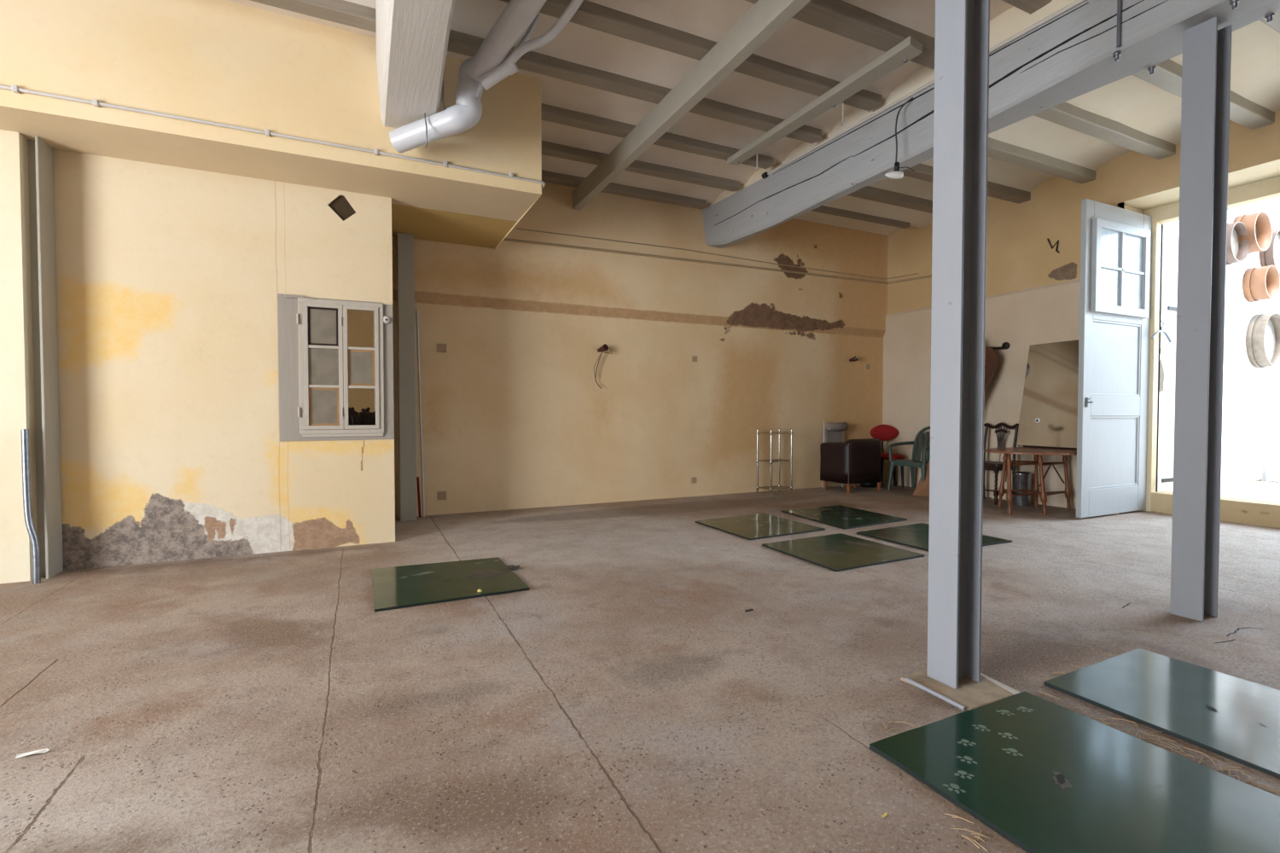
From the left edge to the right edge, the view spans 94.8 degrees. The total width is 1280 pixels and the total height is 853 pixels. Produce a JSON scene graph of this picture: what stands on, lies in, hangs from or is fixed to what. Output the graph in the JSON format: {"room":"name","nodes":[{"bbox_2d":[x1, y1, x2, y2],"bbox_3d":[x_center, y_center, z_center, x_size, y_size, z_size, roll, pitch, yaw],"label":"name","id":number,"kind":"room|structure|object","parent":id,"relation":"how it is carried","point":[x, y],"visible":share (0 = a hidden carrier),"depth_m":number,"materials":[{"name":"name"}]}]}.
{"room":"warehouse","nodes":[
{"label":"warehouse","id":0,"kind":"room"},
{"bbox_2d":[0,129,37,583],"bbox_3d":[-5.518,-0.445,3.251,3.265,2.930,0.350,-1,2,-26],"label":"wall","id":1,"kind":"structure","parent":0,"point":[16,349],"depth_m":3.78,"materials":[{"name":"paint"}]},
{"bbox_2d":[52,149,395,570],"bbox_3d":[-3.358,-0.475,5.025,2.254,2.905,1.217,-1,2,-26],"label":"wall","id":2,"kind":"structure","parent":0,"point":[170,279],"depth_m":4.38,"materials":[{"name":"paint"}]},
{"bbox_2d":[277,293,394,441],"bbox_3d":[-2.446,-0.464,4.768,0.830,1.150,0.076,-1,2,-26],"label":"window","id":3,"kind":"structure","parent":2,"relation":"in","point":[313,342],"depth_m":4.75,"materials":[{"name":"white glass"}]},
{"bbox_2d":[383,315,390,324],"bbox_3d":[-2.115,-0.890,4.907,0.068,0.068,0.030,-1,2,-26],"label":"button","id":4,"kind":"object","parent":3,"relation":"attached to","point":[386,320],"visible":1,"depth_m":4.90,"materials":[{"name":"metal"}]},
{"bbox_2d":[328,195,355,221],"bbox_3d":[-2.443,-1.774,4.832,0.210,0.210,0.090,-1,2,-26],"label":"air vent","id":5,"kind":"object","parent":2,"relation":"in","point":[340,206],"visible":1,"depth_m":4.79,"materials":[{"name":"brown metal"}]},
{"bbox_2d":[0,0,541,249],"bbox_3d":[-4.177,-2.419,4.234,6.575,1.070,1.890,-1,2,-26],"label":"wall","id":6,"kind":"structure","parent":0,"point":[223,61],"depth_m":4.00,"materials":[{"name":"paint"}]},
{"bbox_2d":[0,84,545,187],"bbox_3d":[-3.734,-1.959,3.411,6.554,0.061,0.064,-1,2,-26],"label":"conduit","id":7,"kind":"object","parent":6,"relation":"attached to","point":[14,88],"visible":1,"depth_m":3.93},
{"bbox_2d":[375,0,455,127],"bbox_3d":[0.129,-2.333,0.326,0.436,0.477,8.884,-1,2,-25],"label":"timber beam","id":8,"kind":"structure","parent":6,"relation":"attached to","point":[412,36],"depth_m":3.50,"materials":[{"name":"grey wood"}]},
{"bbox_2d":[441,80,449,110],"bbox_3d":[-1.375,-2.313,4.109,0.106,0.217,0.018,-1,2,-26],"label":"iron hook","id":9,"kind":"object","parent":8,"relation":"attached to","point":[443,83],"visible":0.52,"depth_m":4.10,"materials":[{"name":"black metal"}]},
{"bbox_2d":[389,0,546,153],"bbox_3d":[-0.962,-2.274,3.783,1.822,0.723,0.498,1,2,40],"label":"drain pipe","id":10,"kind":"object","parent":8,"relation":"attached to","point":[489,66],"visible":0.99,"depth_m":3.99,"materials":[{"name":"grey plastic"}]},
{"bbox_2d":[478,57,518,90],"bbox_3d":[-0.952,-2.385,3.971,0.273,0.191,0.098,0,1,14],"label":"socket","id":11,"kind":"object","parent":10,"relation":"attached to","point":[491,70],"depth_m":3.93,"materials":[{"name":"grey plastic"}]},
{"bbox_2d":[512,13,540,51],"bbox_3d":[-0.754,-2.616,3.915,0.177,0.275,0.060,0,1,-6],"label":"pipe","id":12,"kind":"object","parent":10,"relation":"attached to","point":[532,26],"visible":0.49,"depth_m":3.90,"materials":[{"name":"grey plastic"}]},
{"bbox_2d":[506,0,583,63],"bbox_3d":[-0.579,-2.509,3.745,0.718,0.235,0.142,1,2,38],"label":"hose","id":13,"kind":"object","parent":10,"relation":"attached to","point":[573,7],"visible":0.98,"depth_m":3.78,"materials":[{"name":"grey plastic"}]},
{"bbox_2d":[312,181,887,517],"bbox_3d":[-0.407,-1.073,7.074,9.400,4.000,0.045,-1,2,-26],"label":"wall","id":14,"kind":"structure","parent":0,"point":[515,415],"depth_m":7.23,"materials":[{"name":"paint"}]},
{"bbox_2d":[435,489,447,502],"bbox_3d":[-2.128,0.745,6.315,0.124,0.125,0.008,-1,2,-26],"label":"wall plate","id":15,"kind":"object","parent":14,"relation":"in","point":[441,495],"visible":1,"depth_m":6.31,"materials":[{"name":"paint"}]},
{"bbox_2d":[435,342,448,354],"bbox_3d":[-2.117,-0.836,6.281,0.124,0.125,0.008,-1,2,-26],"label":"wall plate","id":16,"kind":"object","parent":14,"relation":"in","point":[441,347],"visible":1,"depth_m":6.28,"materials":[{"name":"paint"}]},
{"bbox_2d":[593,343,612,389],"bbox_3d":[-0.439,-0.716,7.034,0.146,0.527,0.196,1,2,31],"label":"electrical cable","id":17,"kind":"object","parent":14,"relation":"attached to","point":[604,347],"visible":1,"depth_m":7.00,"materials":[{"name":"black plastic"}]},
{"bbox_2d":[689,476,697,484],"bbox_3d":[0.698,0.703,7.668,0.106,0.107,0.008,-1,2,-26],"label":"wall plate","id":18,"kind":"object","parent":14,"relation":"in","point":[693,480],"visible":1,"depth_m":7.66,"materials":[{"name":"paint"}]},
{"bbox_2d":[690,354,697,363],"bbox_3d":[0.706,-0.872,7.633,0.106,0.107,0.008,-1,2,-26],"label":"wall plate","id":19,"kind":"object","parent":14,"relation":"in","point":[694,358],"visible":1,"depth_m":7.63,"materials":[{"name":"paint"}]},
{"bbox_2d":[516,227,918,279],"bbox_3d":[1.327,-2.224,7.544,5.735,0.072,0.554,-1,2,-26],"label":"cable","id":20,"kind":"object","parent":14,"relation":"attached to","point":[516,228],"visible":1,"depth_m":7.57,"materials":[{"name":"black plastic"}]},
{"bbox_2d":[503,238,931,284],"bbox_3d":[1.314,-2.122,7.401,5.889,0.098,0.805,-1,2,-26],"label":"pipe","id":21,"kind":"object","parent":14,"relation":"attached to","point":[504,239],"visible":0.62,"depth_m":7.56,"materials":[{"name":"grey metal"}]},
{"bbox_2d":[849,355,857,361],"bbox_3d":[3.177,-1.010,8.759,0.127,0.085,0.079,1,2,29],"label":"stub","id":22,"kind":"object","parent":14,"relation":"attached to","point":[854,358],"visible":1,"depth_m":8.73,"materials":[{"name":"brown metal"}]},
{"bbox_2d":[865,363,870,369],"bbox_3d":[3.464,-0.906,8.954,0.106,0.107,0.008,-1,2,-26],"label":"wall plate","id":23,"kind":"object","parent":14,"relation":"in","point":[867,364],"visible":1,"depth_m":8.95,"materials":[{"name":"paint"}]},
{"bbox_2d":[0,482,1279,852],"bbox_3d":[0.562,1.063,1.515,13.500,0.001,11.400,-1,2,-26],"label":"floor","id":24,"kind":"structure","parent":0,"point":[629,700],"depth_m":2.42,"materials":[{"name":"concrete"}]},
{"bbox_2d":[20,429,40,583],"bbox_3d":[-3.916,0.513,3.781,0.109,0.992,0.050,0,1,9],"label":"tube","id":25,"kind":"object","parent":24,"relation":"on","point":[29,522],"visible":1,"depth_m":3.77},
{"bbox_2d":[15,748,49,758],"bbox_3d":[-1.948,1.048,1.889,0.082,0.008,0.024,-1,2,-26],"label":"paper scrap","id":26,"kind":"object","parent":24,"relation":"on","point":[43,751],"visible":1,"depth_m":1.89,"materials":[{"name":"white paper"}]},
{"bbox_2d":[27,135,63,579],"bbox_3d":[-4.022,-0.443,3.907,0.170,2.895,0.210,-1,2,-26],"label":"steel column","id":27,"kind":"structure","parent":24,"relation":"on","point":[40,154],"depth_m":3.91,"materials":[{"name":"grey metal"}]},
{"bbox_2d":[396,232,416,521],"bbox_3d":[-2.375,-0.489,5.993,0.155,2.885,0.160,-1,2,-26],"label":"steel column","id":28,"kind":"structure","parent":24,"relation":"on","point":[405,250],"depth_m":5.92,"materials":[{"name":"grey metal"}]},
{"bbox_2d":[416,477,421,517],"bbox_3d":[-2.314,0.740,6.163,0.065,0.422,0.022,1,2,44],"label":"stick","id":29,"kind":"object","parent":24,"relation":"on","point":[417,478],"visible":1,"depth_m":6.16,"materials":[{"name":"wood"}]},
{"bbox_2d":[415,310,424,517],"bbox_3d":[-2.286,-0.125,6.130,0.079,2.151,0.022,0,1,12],"label":"leaning stick","id":30,"kind":"object","parent":24,"relation":"on","point":[416,311],"visible":1,"depth_m":6.12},
{"bbox_2d":[371,557,529,611],"bbox_3d":[-1.228,0.997,3.861,0.956,0.016,0.931,-1,2,-26],"label":"floor panel","id":31,"kind":"object","parent":24,"relation":"on","point":[413,585],"visible":1,"depth_m":3.73,"materials":[{"name":"green glass"}]},
{"bbox_2d":[695,513,825,540],"bbox_3d":[1.133,0.953,5.677,0.893,0.015,0.980,-1,2,-26],"label":"floor panel","id":32,"kind":"object","parent":24,"relation":"on","point":[759,526],"visible":1,"depth_m":5.57,"materials":[{"name":"green glass"}]},
{"bbox_2d":[756,428,792,495],"bbox_3d":[1.823,0.466,7.934,0.431,0.880,0.298,-1,2,-30],"label":"wire rack","id":33,"kind":"object","parent":24,"relation":"on","point":[770,461],"visible":1,"depth_m":7.93,"materials":[{"name":"silver metal"}]},
{"bbox_2d":[757,485,791,489],"bbox_3d":[1.823,0.826,7.943,0.404,0.012,0.271,-1,2,-30],"label":"wire shelf","id":34,"kind":"object","parent":33,"relation":"attached to","point":[779,487],"depth_m":7.94,"materials":[{"name":"silver metal"}]},
{"bbox_2d":[758,431,791,434],"bbox_3d":[1.823,0.086,7.925,0.404,0.012,0.271,-1,2,-30],"label":"wire shelf","id":35,"kind":"object","parent":33,"relation":"attached to","point":[770,433],"depth_m":7.85,"materials":[{"name":"silver metal"}]},
{"bbox_2d":[758,459,791,462],"bbox_3d":[1.823,0.461,7.934,0.404,0.012,0.271,-1,2,-30],"label":"wire shelf","id":36,"kind":"object","parent":33,"relation":"attached to","point":[770,460],"depth_m":7.89,"materials":[{"name":"silver metal"}]},
{"bbox_2d":[822,421,848,488],"bbox_3d":[2.847,0.409,8.534,0.384,0.965,0.140,-1,2,-26],"label":"lounge chair","id":37,"kind":"object","parent":24,"relation":"on","point":[834,433],"visible":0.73,"depth_m":8.51,"materials":[{"name":"grey fabric"}]},
{"bbox_2d":[762,533,924,571],"bbox_3d":[1.572,0.977,4.660,0.930,0.015,0.908,-1,2,-26],"label":"floor panel","id":38,"kind":"object","parent":24,"relation":"on","point":[839,552],"visible":1,"depth_m":4.55,"materials":[{"name":"green glass"}]},
{"bbox_2d":[780,505,907,529],"bbox_3d":[2.123,0.940,6.183,0.950,0.015,1.031,-1,2,-26],"label":"floor panel","id":39,"kind":"object","parent":24,"relation":"on","point":[842,517],"visible":1,"depth_m":6.12,"materials":[{"name":"green glass"}]},
{"bbox_2d":[820,438,881,494],"bbox_3d":[2.978,0.530,8.300,0.670,0.735,0.570,-1,2,-26],"label":"armchair","id":40,"kind":"object","parent":24,"relation":"on","point":[854,462],"visible":1,"depth_m":8.06,"materials":[{"name":"brown leather"}]},
{"bbox_2d":[860,482,877,488],"bbox_3d":[3.384,0.808,8.696,0.280,0.160,0.280,-1,2,-26],"label":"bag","id":41,"kind":"object","parent":24,"relation":"on","point":[865,485],"visible":0.36,"depth_m":8.58,"materials":[{"name":"plastic"}]},
{"bbox_2d":[869,424,904,488],"bbox_3d":[3.653,0.431,8.677,0.430,0.916,0.464,0,1,2],"label":"chair","id":42,"kind":"object","parent":24,"relation":"on","point":[883,433],"visible":0.77,"depth_m":8.81,"materials":[{"name":"fabric"}]},
{"bbox_2d":[886,426,930,490],"bbox_3d":[3.864,0.452,8.143,0.612,0.908,0.629,-1,2,-30],"label":"garden chair","id":43,"kind":"object","parent":24,"relation":"on","point":[912,463],"visible":0.62,"depth_m":8.24,"materials":[{"name":"plastic"}]},
{"bbox_2d":[912,461,930,496],"bbox_3d":[3.906,0.692,7.719,0.595,0.440,0.174,1,2,27],"label":"cardboard sheet","id":44,"kind":"object","parent":24,"relation":"on","point":[922,489],"visible":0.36,"depth_m":7.76,"materials":[{"name":"brown cardboard"}]},
{"bbox_2d":[856,523,1012,551],"bbox_3d":[2.536,0.965,5.165,0.916,0.015,0.880,-1,2,-26],"label":"floor panel","id":45,"kind":"object","parent":24,"relation":"on","point":[916,536],"visible":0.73,"depth_m":5.15,"materials":[{"name":"green glass"}]},
{"bbox_2d":[900,0,1022,711],"bbox_3d":[1.288,-0.807,2.330,0.368,3.700,0.337,-1,2,-26],"label":"steel column","id":46,"kind":"structure","parent":24,"relation":"on","point":[952,675],"depth_m":2.36,"materials":[{"name":"grey metal"}]},
{"bbox_2d":[991,419,1004,499],"bbox_3d":[4.533,0.418,7.451,0.031,1.003,0.134,-1,2,-40],"label":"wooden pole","id":47,"kind":"object","parent":24,"relation":"on","point":[1003,421],"visible":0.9,"depth_m":7.44,"materials":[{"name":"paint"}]},
{"bbox_2d":[983,422,1018,505],"bbox_3d":[4.326,0.438,7.253,0.439,0.974,0.445,-1,2,-26],"label":"carved chair","id":48,"kind":"object","parent":24,"relation":"on","point":[996,467],"visible":0.66,"depth_m":7.18,"materials":[{"name":"brown wood"}]},
{"bbox_2d":[1012,471,1031,506],"bbox_3d":[4.500,0.735,6.944,0.206,0.390,0.206,-1,2,-26],"label":"bin","id":49,"kind":"object","parent":24,"relation":"on","point":[1021,480],"visible":0.84,"depth_m":6.87,"materials":[{"name":"silver metal"}]},
{"bbox_2d":[984,445,1076,515],"bbox_3d":[4.342,0.592,6.494,1.072,0.704,0.910,-1,2,-26],"label":"folding table","id":50,"kind":"object","parent":24,"relation":"on","point":[1026,450],"visible":0.96,"depth_m":6.53,"materials":[{"name":"red wood"}]},
{"bbox_2d":[1016,339,1078,448],"bbox_3d":[4.806,-0.371,6.709,0.152,1.215,0.920,-1,2,-26],"label":"mirror panel","id":51,"kind":"object","parent":50,"relation":"on","point":[1049,411],"visible":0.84,"depth_m":6.81,"materials":[{"name":"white mirror"}]},
{"bbox_2d":[869,691,1279,852],"bbox_3d":[1.360,1.052,1.616,0.836,0.016,1.096,-1,2,-26],"label":"floor panel","id":52,"kind":"object","parent":24,"relation":"on","point":[1044,776],"visible":1,"depth_m":1.70,"materials":[{"name":"green glass"}]},
{"bbox_2d":[880,648,1279,851],"bbox_3d":[1.595,1.046,1.999,1.791,0.007,0.784,-1,2,-26],"label":"straw","id":53,"kind":"object","parent":24,"relation":"on","point":[1105,724],"visible":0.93,"depth_m":1.90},
{"bbox_2d":[1044,648,1279,779],"bbox_3d":[2.202,1.041,2.037,0.759,0.016,1.127,-1,2,-26],"label":"floor panel","id":54,"kind":"object","parent":24,"relation":"on","point":[1234,718],"visible":1,"depth_m":2.22,"materials":[{"name":"green glass"}]},
{"bbox_2d":[1169,16,1232,622],"bbox_3d":[2.997,-0.541,3.149,0.167,3.128,0.138,-1,2,-26],"label":"steel column","id":55,"kind":"structure","parent":24,"relation":"on","point":[1207,49],"depth_m":3.12,"materials":[{"name":"grey metal"}]},
{"bbox_2d":[702,0,1279,248],"bbox_3d":[3.143,-2.383,2.801,0.473,0.577,10.743,-1,2,-25],"label":"timber beam","id":56,"kind":"structure","parent":55,"relation":"on","point":[1069,56],"depth_m":3.92,"materials":[{"name":"grey wood"}]},
{"bbox_2d":[704,0,1087,209],"bbox_3d":[3.124,-2.584,2.809,0.484,0.430,10.680,-1,2,-26],"label":"plaster","id":57,"kind":"object","parent":56,"relation":"attached to","point":[1014,20],"visible":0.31,"depth_m":4.64,"materials":[{"name":"beige paint"}]},
{"bbox_2d":[884,96,914,179],"bbox_3d":[2.055,-2.276,4.661,0.230,0.629,0.077,0,1,0],"label":"hanging bulb","id":58,"kind":"object","parent":56,"relation":"hanging from","point":[897,174],"visible":1,"depth_m":4.64,"materials":[{"name":"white plastic"}]},
{"bbox_2d":[894,162,899,170],"bbox_3d":[2.029,-2.051,4.650,0.044,0.065,0.044,-1,2,-26],"label":"socket","id":59,"kind":"object","parent":58,"relation":"attached to","point":[897,164],"depth_m":4.63,"materials":[{"name":"black plastic"}]},
{"bbox_2d":[767,0,1086,174],"bbox_3d":[2.124,-2.611,4.669,0.080,0.188,3.705,-1,2,-23],"label":"conduit","id":60,"kind":"object","parent":56,"relation":"attached to","point":[1075,3],"visible":0.88,"depth_m":4.59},
{"bbox_2d":[762,172,767,178],"bbox_3d":[1.355,-2.723,6.378,0.056,0.056,0.050,-1,2,-26],"label":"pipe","id":61,"kind":"object","parent":60,"relation":"attached to","point":[765,175],"visible":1,"depth_m":6.36,"materials":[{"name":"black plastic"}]},
{"bbox_2d":[1112,50,1121,61],"bbox_3d":[2.688,-2.087,3.317,0.036,0.047,0.031,-1,2,-26],"label":"bolt","id":62,"kind":"object","parent":56,"relation":"attached to","point":[1116,55],"visible":1,"depth_m":3.31,"materials":[{"name":"grey metal"}]},
{"bbox_2d":[1116,0,1121,47],"bbox_3d":[2.669,-2.296,3.280,0.018,0.350,0.018,0,1,-3],"label":"rod","id":63,"kind":"object","parent":56,"relation":"attached to","point":[1119,2],"visible":1,"depth_m":3.27,"materials":[{"name":"grey metal"}]},
{"bbox_2d":[1147,64,1156,75],"bbox_3d":[3.052,-2.127,3.510,0.036,0.047,0.031,-1,2,-26],"label":"bolt","id":64,"kind":"object","parent":56,"relation":"attached to","point":[1151,69],"visible":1,"depth_m":3.50,"materials":[{"name":"grey metal"}]},
{"bbox_2d":[1229,0,1239,9],"bbox_3d":[2.917,-2.077,2.888,0.036,0.047,0.031,-1,2,-26],"label":"bolt","id":65,"kind":"object","parent":56,"relation":"attached to","point":[1234,2],"visible":1,"depth_m":2.88,"materials":[{"name":"grey metal"}]},
{"bbox_2d":[1264,12,1274,23],"bbox_3d":[3.252,-2.115,3.040,0.036,0.047,0.031,-1,2,-26],"label":"bolt","id":66,"kind":"object","parent":56,"relation":"attached to","point":[1269,17],"visible":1,"depth_m":3.04,"materials":[{"name":"grey metal"}]},
{"bbox_2d":[226,0,1279,235],"bbox_3d":[0.462,-2.724,1.458,12.750,0.105,10.950,-1,2,-26],"label":"ceiling","id":67,"kind":"structure","parent":0,"point":[799,44],"depth_m":4.99,"materials":[{"name":"paint"}]},
{"bbox_2d":[250,0,821,143],"bbox_3d":[-2.442,-2.717,3.586,9.110,0.142,0.147,-1,2,-26],"label":"joist","id":68,"kind":"object","parent":67,"relation":"attached to","point":[343,12],"visible":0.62,"depth_m":4.46,"materials":[{"name":"grey wood"}]},
{"bbox_2d":[727,35,922,164],"bbox_3d":[1.429,-2.646,5.002,0.160,0.070,2.158,-1,2,-26],"label":"batten","id":69,"kind":"object","parent":68,"relation":"attached to","point":[910,48],"visible":1,"depth_m":4.65,"materials":[{"name":"grey paint"}]},
{"bbox_2d":[541,169,706,209],"bbox_3d":[-0.360,-2.797,6.825,2.555,0.142,0.145,-1,2,-26],"label":"joist","id":70,"kind":"object","parent":67,"relation":"attached to","point":[547,177],"visible":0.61,"depth_m":6.91,"materials":[{"name":"grey wood"}]},
{"bbox_2d":[541,140,739,191],"bbox_3d":[-0.057,-2.782,6.222,2.581,0.142,0.146,-1,2,-26],"label":"joist","id":71,"kind":"object","parent":67,"relation":"attached to","point":[549,148],"visible":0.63,"depth_m":6.25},
{"bbox_2d":[541,103,773,168],"bbox_3d":[0.211,-2.767,5.603,2.529,0.142,0.147,-1,2,-26],"label":"joist","id":72,"kind":"object","parent":67,"relation":"attached to","point":[550,113],"visible":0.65,"depth_m":5.45,"materials":[{"name":"grey wood"}]},
{"bbox_2d":[499,0,881,111],"bbox_3d":[-2.140,-2.702,2.985,9.136,0.143,0.147,-1,2,-26],"label":"joist","id":73,"kind":"object","parent":67,"relation":"attached to","point":[590,14],"visible":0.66,"depth_m":4.11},
{"bbox_2d":[840,100,843,125],"bbox_3d":[1.642,-2.563,4.785,0.033,0.228,0.012,-1,2,-26],"label":"hook","id":74,"kind":"object","parent":73,"relation":"hanging from","point":[843,101],"visible":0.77,"depth_m":4.79,"materials":[{"name":"grey metal"}]},
{"bbox_2d":[572,0,810,210],"bbox_3d":[1.569,-2.505,2.025,0.092,0.206,10.705,-1,2,-26],"label":"steel beam","id":75,"kind":"structure","parent":67,"relation":"attached to","point":[765,18],"depth_m":4.36,"materials":[{"name":"grey metal"}]},
{"bbox_2d":[744,0,934,69],"bbox_3d":[-1.872,-2.688,2.364,9.084,0.142,0.174,-1,2,-26],"label":"joist","id":76,"kind":"object","parent":67,"relation":"attached to","point":[839,17],"visible":0.68,"depth_m":3.93,"materials":[{"name":"grey wood"}]},
{"bbox_2d":[811,205,909,228],"bbox_3d":[2.499,-2.843,7.677,2.800,0.130,0.096,-1,2,-26],"label":"joist","id":77,"kind":"object","parent":67,"relation":"attached to","point":[822,209],"visible":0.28,"depth_m":7.86,"materials":[{"name":"grey wood"}]},
{"bbox_2d":[846,186,932,213],"bbox_3d":[2.964,-2.815,7.124,3.160,0.160,0.155,-1,2,-26],"label":"joist","id":78,"kind":"object","parent":67,"relation":"attached to","point":[877,194],"visible":0.24,"depth_m":7.13,"materials":[{"name":"grey wood"}]},
{"bbox_2d":[901,162,1030,203],"bbox_3d":[3.266,-2.800,6.493,3.160,0.160,0.156,-1,2,-26],"label":"joist","id":79,"kind":"object","parent":67,"relation":"attached to","point":[924,172],"visible":0.33,"depth_m":6.84,"materials":[{"name":"grey wood"}]},
{"bbox_2d":[1001,0,1052,14],"bbox_3d":[-1.568,-2.673,1.763,9.111,0.142,0.145,-1,2,-26],"label":"joist","id":80,"kind":"object","parent":67,"relation":"attached to","point":[1028,6],"visible":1,"depth_m":3.69,"materials":[{"name":"grey wood"}]},
{"bbox_2d":[988,137,1096,184],"bbox_3d":[3.568,-2.784,5.863,3.160,0.160,0.154,-1,2,-26],"label":"joist","id":81,"kind":"object","parent":67,"relation":"attached to","point":[997,149],"visible":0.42,"depth_m":6.08,"materials":[{"name":"grey paint"}]},
{"bbox_2d":[1034,101,1175,159],"bbox_3d":[3.871,-2.769,5.231,3.160,0.160,0.157,-1,2,-26],"label":"joist","id":82,"kind":"object","parent":67,"relation":"attached to","point":[1067,115],"visible":0.45,"depth_m":5.39,"materials":[{"name":"grey paint"}]},
{"bbox_2d":[1131,58,1274,129],"bbox_3d":[4.173,-2.753,4.602,3.160,0.160,0.156,-1,2,-26],"label":"joist","id":83,"kind":"object","parent":67,"relation":"attached to","point":[1167,75],"visible":0.3,"depth_m":4.89,"materials":[{"name":"grey paint"}]},
{"bbox_2d":[1259,11,1279,32],"bbox_3d":[4.476,-2.738,3.968,3.160,0.160,0.155,-1,2,-26],"label":"joist","id":84,"kind":"object","parent":67,"relation":"attached to","point":[1275,24],"visible":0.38,"depth_m":3.86,"materials":[{"name":"grey paint"}]},
{"bbox_2d":[882,279,1117,514],"bbox_3d":[6.094,-0.304,4.255,0.025,2.600,10.820,-1,2,-26],"label":"wall","id":85,"kind":"structure","parent":0,"point":[1023,318],"depth_m":7.46,"materials":[{"name":"paint"}]},
{"bbox_2d":[989,342,1010,349],"bbox_3d":[4.467,-1.009,7.395,0.306,0.092,0.082,0,1,19],"label":"wall bracket","id":86,"kind":"object","parent":85,"relation":"attached to","point":[1005,346],"visible":0.87,"depth_m":7.36,"materials":[{"name":"metal"}]},
{"bbox_2d":[984,346,999,392],"bbox_3d":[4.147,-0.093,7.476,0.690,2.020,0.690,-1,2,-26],"label":"amphora","id":87,"kind":"object","parent":86,"relation":"hanging from","point":[992,358],"visible":0.09,"depth_m":7.18,"materials":[{"name":"brown ceramic"}]},
{"bbox_2d":[1117,159,1279,214],"bbox_3d":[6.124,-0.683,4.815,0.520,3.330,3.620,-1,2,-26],"label":"lintel","id":88,"kind":"structure","parent":85,"relation":"in","point":[1269,170],"depth_m":5.79,"materials":[{"name":"paint"}]},
{"bbox_2d":[1076,198,1151,518],"bbox_3d":[5.046,-0.685,6.216,1.245,3.225,0.102,-1,2,-26],"label":"door","id":89,"kind":"structure","parent":88,"relation":"attached to","point":[1114,290],"depth_m":6.17,"materials":[{"name":"white wood"}]},
{"bbox_2d":[1140,175,1279,511],"bbox_3d":[6.435,-0.771,4.928,0.140,3.500,3.760,-1,2,-26],"label":"door frame","id":90,"kind":"structure","parent":88,"relation":"attached to","point":[1267,189],"depth_m":6.45,"materials":[{"name":"paint"}]},
{"bbox_2d":[886,108,1279,314],"bbox_3d":[6.106,-2.294,4.212,0.001,1.420,10.820,-1,2,-26],"label":"wall","id":91,"kind":"structure","parent":0,"point":[1020,256],"depth_m":6.93,"materials":[{"name":"paint"}]},
{"bbox_2d":[1047,238,1059,253],"bbox_3d":[4.817,-2.107,6.862,0.018,0.198,0.137,-1,2,-26],"label":"wire","id":92,"kind":"object","parent":91,"relation":"attached to","point":[1048,240],"visible":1,"depth_m":6.83,"materials":[{"name":"black metal"}]},
{"label":"outside","id":93,"kind":"structure","parent":0,"visible":0},
{"bbox_2d":[1220,480,1279,502],"bbox_3d":[11.585,0.840,2.467,6.990,0.001,12.400,-1,2,-26],"label":"floor","id":94,"kind":"structure","parent":93,"point":[1268,490],"depth_m":6.73,"materials":[{"name":"white"}]},
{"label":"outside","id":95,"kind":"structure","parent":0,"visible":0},
{"bbox_2d":[1155,203,1273,491],"bbox_3d":[6.540,-1.006,7.990,2.780,3.620,2.000,-1,2,-26],"label":"wall","id":96,"kind":"structure","parent":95,"point":[1245,386],"depth_m":7.25,"materials":[{"name":"white paint"}]},
{"bbox_2d":[1151,320,1171,343],"bbox_3d":[5.700,-1.040,6.433,0.404,0.225,0.024,-1,2,-26],"label":"hanger","id":97,"kind":"object","parent":96,"relation":"hanging from","point":[1165,333],"visible":1,"depth_m":6.43,"materials":[{"name":"white metal"}]},
{"bbox_2d":[1161,306,1176,482],"bbox_3d":[6.333,-0.400,6.759,1.330,2.230,0.057,-1,2,-26],"label":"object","id":98,"kind":"structure","parent":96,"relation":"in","point":[1169,308],"depth_m":6.49,"materials":[{"name":"metal"}]},
{"bbox_2d":[1150,490,1279,528],"bbox_3d":[6.501,0.870,5.011,0.304,0.215,3.420,-1,2,-26],"label":"trim","id":99,"kind":"structure","parent":96,"relation":"attached to","point":[1232,509],"depth_m":5.84,"materials":[{"name":"paint"}]},
{"bbox_2d":[1226,221,1249,265],"bbox_3d":[7.061,-2.183,7.020,0.486,0.486,0.140,-1,2,-26],"label":"sieve","id":100,"kind":"object","parent":96,"relation":"attached to","point":[1236,252],"visible":0.66,"depth_m":7.05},
{"bbox_2d":[1233,211,1272,254],"bbox_3d":[7.454,-2.353,7.170,0.486,0.486,0.200,-1,2,-26],"label":"pot","id":101,"kind":"object","parent":96,"relation":"attached to","point":[1258,225],"visible":0.8,"depth_m":7.14,"materials":[{"name":"orange ceramic"}]},
{"bbox_2d":[1242,265,1279,302],"bbox_3d":[7.715,-1.776,7.310,0.426,0.426,0.200,-1,2,-26],"label":"sieve","id":102,"kind":"object","parent":96,"relation":"attached to","point":[1259,283],"visible":1,"depth_m":7.27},
{"bbox_2d":[1245,313,1279,367],"bbox_3d":[7.942,-1.090,7.458,0.686,0.686,0.160,-1,2,-26],"label":"sieve","id":103,"kind":"object","parent":96,"relation":"attached to","point":[1263,332],"visible":1,"depth_m":7.39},
{"bbox_2d":[1259,229,1279,277],"bbox_3d":[8.188,-2.224,7.570,0.616,0.616,0.120,-1,2,-26],"label":"sieve","id":104,"kind":"object","parent":96,"relation":"attached to","point":[1271,256],"visible":0.5,"depth_m":7.48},
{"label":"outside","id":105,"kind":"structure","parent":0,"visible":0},
{"bbox_2d":[1253,196,1279,480],"bbox_3d":[12.552,-1.606,4.313,0.001,5.200,15.000,-1,2,-26],"label":"wall","id":106,"kind":"structure","parent":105,"point":[1273,204],"depth_m":9.42,"materials":[{"name":"white paint"}]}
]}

